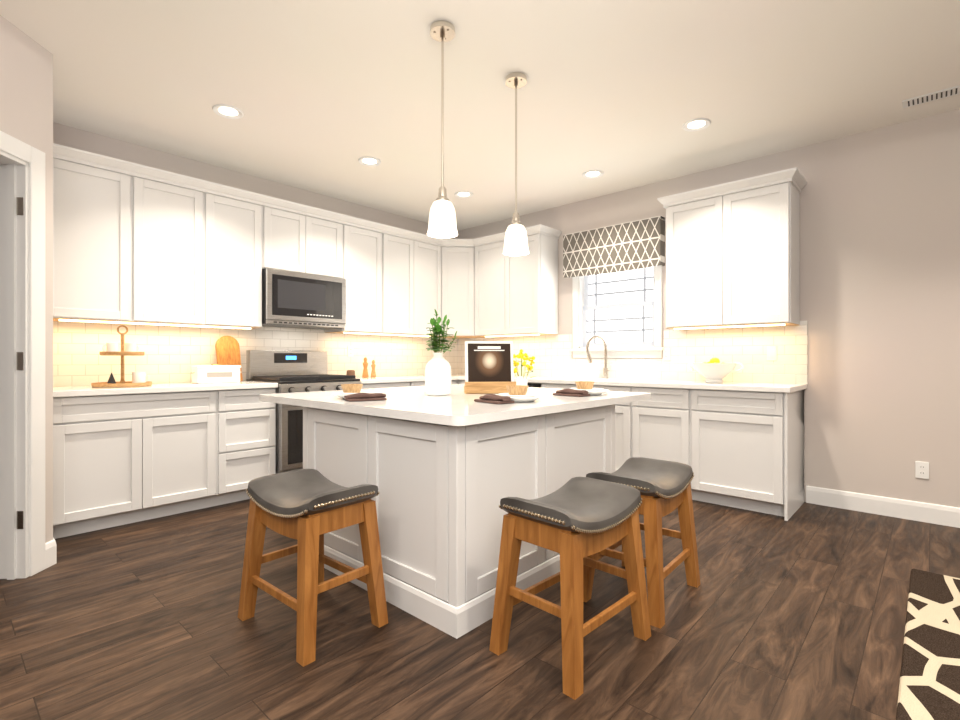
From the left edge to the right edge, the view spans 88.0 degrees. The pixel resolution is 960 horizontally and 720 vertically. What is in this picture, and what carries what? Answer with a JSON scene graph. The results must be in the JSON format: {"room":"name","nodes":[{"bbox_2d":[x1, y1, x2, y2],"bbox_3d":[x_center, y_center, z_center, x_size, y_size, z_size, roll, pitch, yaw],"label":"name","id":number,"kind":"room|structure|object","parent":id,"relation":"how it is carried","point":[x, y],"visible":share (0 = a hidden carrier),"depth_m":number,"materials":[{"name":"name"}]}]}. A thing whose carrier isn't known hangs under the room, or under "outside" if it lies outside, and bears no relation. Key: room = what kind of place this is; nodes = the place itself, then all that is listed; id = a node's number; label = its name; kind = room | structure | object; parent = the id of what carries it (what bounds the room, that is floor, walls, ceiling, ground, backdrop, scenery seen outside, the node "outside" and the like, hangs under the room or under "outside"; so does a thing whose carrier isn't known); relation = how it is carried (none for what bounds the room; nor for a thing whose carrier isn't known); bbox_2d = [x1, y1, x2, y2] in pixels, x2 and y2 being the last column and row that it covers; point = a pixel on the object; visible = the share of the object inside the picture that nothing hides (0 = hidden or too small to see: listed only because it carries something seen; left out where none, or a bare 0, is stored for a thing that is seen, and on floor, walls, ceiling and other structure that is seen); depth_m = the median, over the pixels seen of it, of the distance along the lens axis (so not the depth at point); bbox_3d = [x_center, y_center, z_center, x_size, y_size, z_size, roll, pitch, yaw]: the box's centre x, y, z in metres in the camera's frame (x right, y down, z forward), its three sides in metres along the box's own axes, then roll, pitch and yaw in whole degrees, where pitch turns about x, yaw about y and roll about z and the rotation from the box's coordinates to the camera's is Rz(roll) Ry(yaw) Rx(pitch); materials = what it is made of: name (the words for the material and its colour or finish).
{"room":"kitchen","nodes":[
{"label":"kitchen","id":0,"kind":"room"},
{"bbox_2d":[0,15,52,542],"bbox_3d":[-2.335,-0.269,2.022,0.120,2.750,1.320,0,0,-3],"label":"wall","id":1,"kind":"structure","parent":0,"point":[26,89],"depth_m":2.60,"materials":[{"name":"beige paint"}]},
{"bbox_2d":[0,131,44,579],"bbox_3d":[-2.330,0.011,2.123,0.138,2.190,0.980,0,0,-3],"label":"door frame","id":2,"kind":"structure","parent":1,"relation":"attached to","point":[22,359],"depth_m":2.51,"materials":[{"name":"white wood"}]},
{"bbox_2d":[45,538,56,567],"bbox_3d":[-2.411,1.041,2.776,0.399,0.130,0.034,0,0,42],"label":"baseboard","id":3,"kind":"structure","parent":1,"relation":"attached to","point":[50,547],"depth_m":2.66,"materials":[{"name":"white wood"}]},
{"bbox_2d":[53,122,457,238],"bbox_3d":[-3.090,-0.269,3.398,0.120,2.750,8.440,0,0,42],"label":"wall","id":4,"kind":"structure","parent":0,"point":[71,137],"depth_m":4.24,"materials":[{"name":"beige paint"}]},
{"bbox_2d":[53,321,456,386],"bbox_3d":[-1.657,-0.283,4.876,0.009,0.961,4.085,0,0,42],"label":"tile backsplash","id":5,"kind":"structure","parent":4,"relation":"attached to","point":[173,354],"depth_m":4.09,"materials":[{"name":"white tile"}]},
{"bbox_2d":[348,346,353,356],"bbox_3d":[-1.352,-0.079,5.197,0.008,0.114,0.070,0,0,42],"label":"electrical outlet","id":6,"kind":"object","parent":5,"relation":"attached to","point":[350,351],"visible":1,"depth_m":5.20,"materials":[{"name":"white plastic"}]},
{"bbox_2d":[53,143,472,338],"bbox_3d":[-1.434,-0.817,4.667,0.600,1.100,4.076,0,0,42],"label":"upper cabinet","id":7,"kind":"object","parent":4,"relation":"attached to","point":[133,243],"depth_m":3.86,"materials":[{"name":"white wood"}]},
{"bbox_2d":[262,268,345,328],"bbox_3d":[-1.666,-0.528,4.555,0.404,0.464,0.758,0,0,42],"label":"microwave","id":8,"kind":"object","parent":7,"relation":"attached to","point":[291,299],"visible":0.98,"depth_m":4.38,"materials":[{"name":"silver metal"}]},
{"bbox_2d":[457,239,472,334],"bbox_3d":[-0.254,-0.821,5.715,0.272,1.092,0.272,0,0,42],"label":"upper cabinet","id":9,"kind":"object","parent":0,"relation":"attached to","point":[464,246],"depth_m":5.72,"materials":[{"name":"white wood"}]},
{"bbox_2d":[0,499,959,719],"bbox_3d":[0.061,1.156,0.530,8.640,0.100,8.440,0,0,42],"label":"floor","id":10,"kind":"structure","parent":0,"point":[800,613],"depth_m":1.97,"materials":[{"name":"brown wood"}]},
{"bbox_2d":[53,391,220,538],"bbox_3d":[-2.483,0.667,3.514,0.600,0.876,0.960,0,0,42],"label":"base cabinet","id":11,"kind":"object","parent":10,"relation":"on","point":[118,460],"depth_m":3.29,"materials":[{"name":"white wood"}]},
{"bbox_2d":[53,381,276,398],"bbox_3d":[-2.322,0.210,3.672,0.625,0.037,1.410,0,0,42],"label":"countertop","id":12,"kind":"structure","parent":11,"relation":"on","point":[158,388],"depth_m":3.38,"materials":[{"name":"white stone"}]},
{"bbox_2d":[91,325,151,386],"bbox_3d":[-2.514,-0.024,3.496,0.348,0.429,0.348,0,0,42],"label":"tray stand","id":13,"kind":"object","parent":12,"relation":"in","point":[138,378],"visible":1,"depth_m":3.48,"materials":[{"name":"brown wood"}]},
{"bbox_2d":[191,364,241,382],"bbox_3d":[-2.131,0.116,4.020,0.150,0.150,0.371,0,0,42],"label":"bread box","id":14,"kind":"object","parent":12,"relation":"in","point":[216,373],"visible":1,"depth_m":3.96,"materials":[{"name":"white ceramic"}]},
{"bbox_2d":[215,336,242,380],"bbox_3d":[-2.144,-0.005,4.241,0.103,0.390,0.190,0,0,42],"label":"cutting board","id":15,"kind":"object","parent":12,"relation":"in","point":[227,350],"visible":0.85,"depth_m":4.25,"materials":[{"name":"brown wood"}]},
{"bbox_2d":[221,387,277,504],"bbox_3d":[-2.009,0.667,4.036,0.600,0.876,0.450,0,0,42],"label":"base cabinet","id":16,"kind":"object","parent":10,"relation":"on","point":[248,423],"depth_m":3.83,"materials":[{"name":"white wood"}]},
{"bbox_2d":[246,350,361,473],"bbox_3d":[-1.548,0.513,4.442,0.731,1.185,0.762,0,0,42],"label":"range","id":17,"kind":"object","parent":10,"relation":"on","point":[294,371],"visible":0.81,"depth_m":4.27,"materials":[{"name":"silver metal"}]},
{"bbox_2d":[238,469,387,666],"bbox_3d":[-0.711,0.809,2.104,0.528,0.593,0.388,0,0,40],"label":"stool","id":18,"kind":"object","parent":10,"relation":"on","point":[307,509],"visible":1,"depth_m":2.04,"materials":[{"name":"brown wood"}]},
{"bbox_2d":[362,383,412,388],"bbox_3d":[-1.128,0.667,5.003,0.600,0.876,0.605,0,0,42],"label":"base cabinet","id":19,"kind":"object","parent":10,"relation":"on","point":[365,385],"depth_m":4.79,"materials":[{"name":"white wood"}]},
{"bbox_2d":[356,375,456,382],"bbox_3d":[-0.691,0.210,5.464,0.625,0.037,1.896,0,0,42],"label":"countertop","id":20,"kind":"structure","parent":19,"relation":"on","point":[412,378],"depth_m":4.97,"materials":[{"name":"white stone"}]},
{"bbox_2d":[346,370,354,374],"bbox_3d":[-1.296,0.150,4.983,0.085,0.082,0.085,0,0,33],"label":"pepper mill","id":21,"kind":"object","parent":20,"relation":"on","point":[349,372],"depth_m":4.95,"materials":[{"name":"brown wood"}]},
{"bbox_2d":[362,357,368,377],"bbox_3d":[-1.173,0.086,5.088,0.064,0.209,0.064,0,0,33],"label":"pepper mill","id":22,"kind":"object","parent":20,"relation":"on","point":[365,370],"depth_m":5.07,"materials":[{"name":"brown wood"}]},
{"bbox_2d":[371,360,375,376],"bbox_3d":[-1.115,0.100,5.197,0.055,0.182,0.055,0,0,33],"label":"pepper mill","id":23,"kind":"object","parent":20,"relation":"on","point":[373,374],"depth_m":5.18,"materials":[{"name":"brown wood"}]},
{"bbox_2d":[413,379,456,385],"bbox_3d":[-0.709,0.667,5.463,0.600,0.876,0.638,0,0,42],"label":"base cabinet","id":24,"kind":"object","parent":10,"relation":"on","point":[453,381],"depth_m":5.16,"materials":[{"name":"white wood"}]},
{"bbox_2d":[457,379,464,383],"bbox_3d":[0.159,0.667,5.564,0.466,0.876,0.604,0,0,42],"label":"base cabinet","id":25,"kind":"object","parent":10,"relation":"on","point":[459,381],"depth_m":5.49,"materials":[{"name":"white wood"}]},
{"bbox_2d":[287,400,641,638],"bbox_3d":[-0.134,0.682,3.160,1.672,0.846,1.712,0,0,42],"label":"kitchen island","id":26,"kind":"object","parent":10,"relation":"on","point":[445,474],"depth_m":2.22,"materials":[{"name":"white wood"}]},
{"bbox_2d":[260,384,650,427],"bbox_3d":[-0.130,0.240,3.165,1.770,0.038,1.800,0,0,42],"label":"island countertop","id":27,"kind":"structure","parent":26,"relation":"on","point":[458,409],"depth_m":2.49,"materials":[{"name":"white stone"}]},
{"bbox_2d":[333,384,386,401],"bbox_3d":[-0.657,0.181,2.749,0.370,0.076,0.304,0,0,42],"label":"place setting","id":28,"kind":"object","parent":27,"relation":"on","point":[351,392],"visible":1,"depth_m":2.68,"materials":[{"name":"brown fabric"}]},
{"bbox_2d":[425,309,456,395],"bbox_3d":[-0.238,-0.043,3.051,0.171,0.524,0.232,0,0,42],"label":"vase","id":29,"kind":"object","parent":27,"relation":"on","point":[438,375],"visible":1,"depth_m":2.99,"materials":[{"name":"white ceramic"}]},
{"bbox_2d":[464,341,515,393],"bbox_3d":[0.063,0.052,3.199,0.330,0.334,0.085,0,0,-8],"label":"cookbook","id":30,"kind":"object","parent":27,"relation":"on","point":[489,369],"visible":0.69,"depth_m":3.21,"materials":[{"name":"brown paper"}]},
{"bbox_2d":[474,385,543,403],"bbox_3d":[0.168,0.181,2.579,0.280,0.076,0.365,0,0,42],"label":"place setting","id":31,"kind":"object","parent":27,"relation":"on","point":[516,393],"visible":1,"depth_m":2.52,"materials":[{"name":"white ceramic"}]},
{"bbox_2d":[513,349,534,385],"bbox_3d":[0.306,0.075,3.461,0.198,0.290,0.219,0,0,42],"label":"flowers","id":32,"kind":"object","parent":27,"relation":"on","point":[522,380],"visible":0.83,"depth_m":3.44,"materials":[{"name":"yellow plant"}]},
{"bbox_2d":[553,381,609,396],"bbox_3d":[0.636,0.181,3.064,0.279,0.076,0.357,0,0,42],"label":"place setting","id":33,"kind":"object","parent":27,"relation":"on","point":[584,388],"visible":1,"depth_m":2.99,"materials":[{"name":"white ceramic"}]},
{"bbox_2d":[527,383,536,386],"bbox_3d":[0.559,0.667,5.200,0.616,0.876,0.604,0,0,42],"label":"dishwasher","id":34,"kind":"object","parent":10,"relation":"on","point":[528,384],"depth_m":4.84,"materials":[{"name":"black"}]},
{"bbox_2d":[489,477,650,699],"bbox_3d":[0.359,0.809,1.935,0.528,0.593,0.388,0,0,-45],"label":"stool","id":35,"kind":"object","parent":10,"relation":"on","point":[574,522],"visible":1,"depth_m":1.85,"materials":[{"name":"brown wood"}]},
{"bbox_2d":[537,383,628,470],"bbox_3d":[1.126,0.667,4.684,0.917,0.876,0.604,0,0,42],"label":"base cabinet","id":36,"kind":"object","parent":10,"relation":"on","point":[621,410],"depth_m":4.23,"materials":[{"name":"white wood"}]},
{"bbox_2d":[583,457,699,628],"bbox_3d":[0.764,0.809,2.365,0.388,0.593,0.528,0,0,40],"label":"stool","id":37,"kind":"object","parent":10,"relation":"on","point":[663,487],"visible":0.83,"depth_m":2.26,"materials":[{"name":"brown wood"}]},
{"bbox_2d":[629,387,688,464],"bbox_3d":[1.642,0.667,4.214,0.480,0.876,0.604,0,0,42],"label":"base cabinet","id":38,"kind":"object","parent":10,"relation":"on","point":[658,425],"depth_m":3.99,"materials":[{"name":"white wood"}]},
{"bbox_2d":[689,391,800,519],"bbox_3d":[2.049,0.667,3.843,0.621,0.876,0.604,0,0,42],"label":"base cabinet","id":39,"kind":"object","parent":10,"relation":"on","point":[745,446],"depth_m":3.60,"materials":[{"name":"white wood"}]},
{"bbox_2d":[457,375,806,394],"bbox_3d":[1.137,0.210,4.659,3.167,0.037,0.626,0,0,42],"label":"countertop","id":40,"kind":"structure","parent":39,"relation":"on","point":[788,388],"depth_m":3.92,"materials":[{"name":"white stone"}]},
{"bbox_2d":[586,335,610,377],"bbox_3d":[1.169,-0.021,4.859,0.189,0.423,0.211,0,0,42],"label":"faucet","id":41,"kind":"object","parent":40,"relation":"on","point":[605,371],"visible":1,"depth_m":4.88,"materials":[{"name":"silver metal"}]},
{"bbox_2d":[687,358,743,382],"bbox_3d":[1.874,0.089,3.978,0.431,0.203,0.342,0,0,42],"label":"lemon bowl","id":42,"kind":"object","parent":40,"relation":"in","point":[713,370],"visible":1,"depth_m":3.89,"materials":[{"name":"white ceramic"}]},
{"bbox_2d":[896,569,959,719],"bbox_3d":[2.090,1.091,1.029,1.870,0.027,2.470,0,0,42],"label":"mat","id":43,"kind":"object","parent":10,"relation":"on","point":[929,686],"visible":1,"depth_m":1.83,"materials":[{"name":"brown fabric"}]},
{"bbox_2d":[0,0,959,230],"bbox_3d":[0.061,-1.694,0.530,8.640,0.100,8.440,0,0,42],"label":"ceiling","id":44,"kind":"structure","parent":0,"point":[323,96],"depth_m":2.98,"materials":[{"name":"paint"}]},
{"bbox_2d":[213,104,243,118],"bbox_3d":[-1.669,-1.637,3.295,0.183,0.011,0.183,0,0,-3],"label":"recessed light","id":45,"kind":"object","parent":44,"relation":"in","point":[233,112],"depth_m":3.29,"materials":[{"name":"white"}]},
{"bbox_2d":[358,156,380,165],"bbox_3d":[-0.915,-1.637,4.123,0.183,0.011,0.183,0,0,-3],"label":"recessed light","id":46,"kind":"object","parent":44,"relation":"in","point":[367,161],"depth_m":4.13,"materials":[{"name":"white"}]},
{"bbox_2d":[427,20,457,237],"bbox_3d":[-0.186,-1.131,2.472,0.154,1.024,0.154,0,0,42],"label":"pendant light","id":47,"kind":"object","parent":44,"relation":"hanging from","point":[442,219],"visible":1,"depth_m":2.45,"materials":[{"name":"white glass"}]},
{"bbox_2d":[455,191,472,197],"bbox_3d":[-0.161,-1.637,4.951,0.183,0.011,0.183,0,0,-3],"label":"recessed light","id":48,"kind":"object","parent":44,"relation":"in","point":[461,194],"depth_m":4.96,"materials":[{"name":"white"}]},
{"bbox_2d":[503,72,528,255],"bbox_3d":[0.211,-1.131,2.909,0.154,1.024,0.154,0,0,42],"label":"pendant light","id":49,"kind":"object","parent":44,"relation":"hanging from","point":[516,242],"visible":1,"depth_m":2.88,"materials":[{"name":"white glass"}]},
{"bbox_2d":[582,170,602,178],"bbox_3d":[1.001,-1.637,4.408,0.183,0.011,0.183,0,0,-3],"label":"recessed light","id":50,"kind":"object","parent":44,"relation":"in","point":[590,174],"depth_m":4.41,"materials":[{"name":"white"}]},
{"bbox_2d":[682,118,710,131],"bbox_3d":[1.515,-1.637,3.480,0.183,0.011,0.183,0,0,-3],"label":"recessed light","id":51,"kind":"object","parent":44,"relation":"in","point":[697,124],"depth_m":3.48,"materials":[{"name":"white"}]},
{"bbox_2d":[902,85,959,107],"bbox_3d":[2.950,-1.639,2.998,0.610,0.008,0.120,0,0,42],"label":"ceiling vent","id":52,"kind":"object","parent":44,"relation":"in","point":[936,95],"visible":1,"depth_m":3.11,"materials":[{"name":"white metal"}]},
{"bbox_2d":[458,109,959,507],"bbox_3d":[2.861,-0.269,3.607,8.400,2.750,0.120,0,0,42],"label":"wall","id":53,"kind":"structure","parent":0,"point":[880,260],"depth_m":3.56,"materials":[{"name":"beige paint"}]},
{"bbox_2d":[473,233,524,337],"bbox_3d":[0.215,-0.817,5.691,0.460,1.100,0.341,0,0,42],"label":"upper cabinet","id":54,"kind":"object","parent":53,"relation":"attached to","point":[487,249],"depth_m":5.59,"materials":[{"name":"white wood"}]},
{"bbox_2d":[501,224,560,334],"bbox_3d":[0.555,-0.817,5.381,0.460,1.100,0.341,0,0,42],"label":"upper cabinet","id":55,"kind":"object","parent":53,"relation":"attached to","point":[529,282],"depth_m":5.24,"materials":[{"name":"white wood"}]},
{"bbox_2d":[563,216,664,277],"bbox_3d":[1.285,-1.069,4.888,1.035,0.460,0.100,0,0,42],"label":"window valance","id":56,"kind":"object","parent":53,"relation":"attached to","point":[632,245],"visible":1,"depth_m":4.81,"materials":[{"name":"fabric"}]},
{"bbox_2d":[570,265,663,357],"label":"window","id":57,"kind":"structure","parent":53,"relation":"in","point":[581,308],"depth_m":4.95,"materials":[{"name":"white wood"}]},
{"bbox_2d":[457,321,807,384],"bbox_3d":[1.125,-0.049,5.101,3.780,0.493,0.008,0,0,42],"label":"tile backsplash","id":58,"kind":"structure","parent":53,"relation":"attached to","point":[747,346],"depth_m":4.40,"materials":[{"name":"white tile"}]},
{"bbox_2d":[663,348,669,359],"bbox_3d":[1.710,-0.044,4.555,0.070,0.114,0.008,0,0,42],"label":"electrical outlet","id":59,"kind":"object","parent":58,"relation":"attached to","point":[666,353],"visible":0.98,"depth_m":4.55,"materials":[{"name":"white plastic"}]},
{"bbox_2d":[767,346,776,360],"bbox_3d":[2.338,-0.044,3.983,0.070,0.114,0.008,0,0,42],"label":"light switch","id":60,"kind":"object","parent":58,"relation":"attached to","point":[771,353],"visible":1,"depth_m":3.98,"materials":[{"name":"white plastic"}]},
{"bbox_2d":[661,184,732,329],"bbox_3d":[1.856,-0.817,4.196,0.460,1.100,0.341,0,0,42],"label":"upper cabinet","id":61,"kind":"object","parent":53,"relation":"attached to","point":[693,218],"depth_m":4.07,"materials":[{"name":"white wood"}]},
{"bbox_2d":[721,168,800,327],"bbox_3d":[2.197,-0.817,3.887,0.460,1.100,0.341,0,0,42],"label":"upper cabinet","id":62,"kind":"object","parent":53,"relation":"attached to","point":[760,215],"depth_m":3.76,"materials":[{"name":"white wood"}]},
{"bbox_2d":[806,485,959,527],"bbox_3d":[4.218,1.041,2.281,4.608,0.130,0.014,0,0,42],"label":"baseboard","id":63,"kind":"structure","parent":53,"relation":"attached to","point":[915,510],"depth_m":3.51,"materials":[{"name":"white wood"}]},
{"bbox_2d":[915,461,928,478],"bbox_3d":[3.009,0.756,3.383,0.070,0.114,0.008,0,0,42],"label":"electrical outlet","id":64,"kind":"object","parent":53,"relation":"attached to","point":[921,469],"visible":1,"depth_m":3.38,"materials":[{"name":"white plastic"}]}
]}

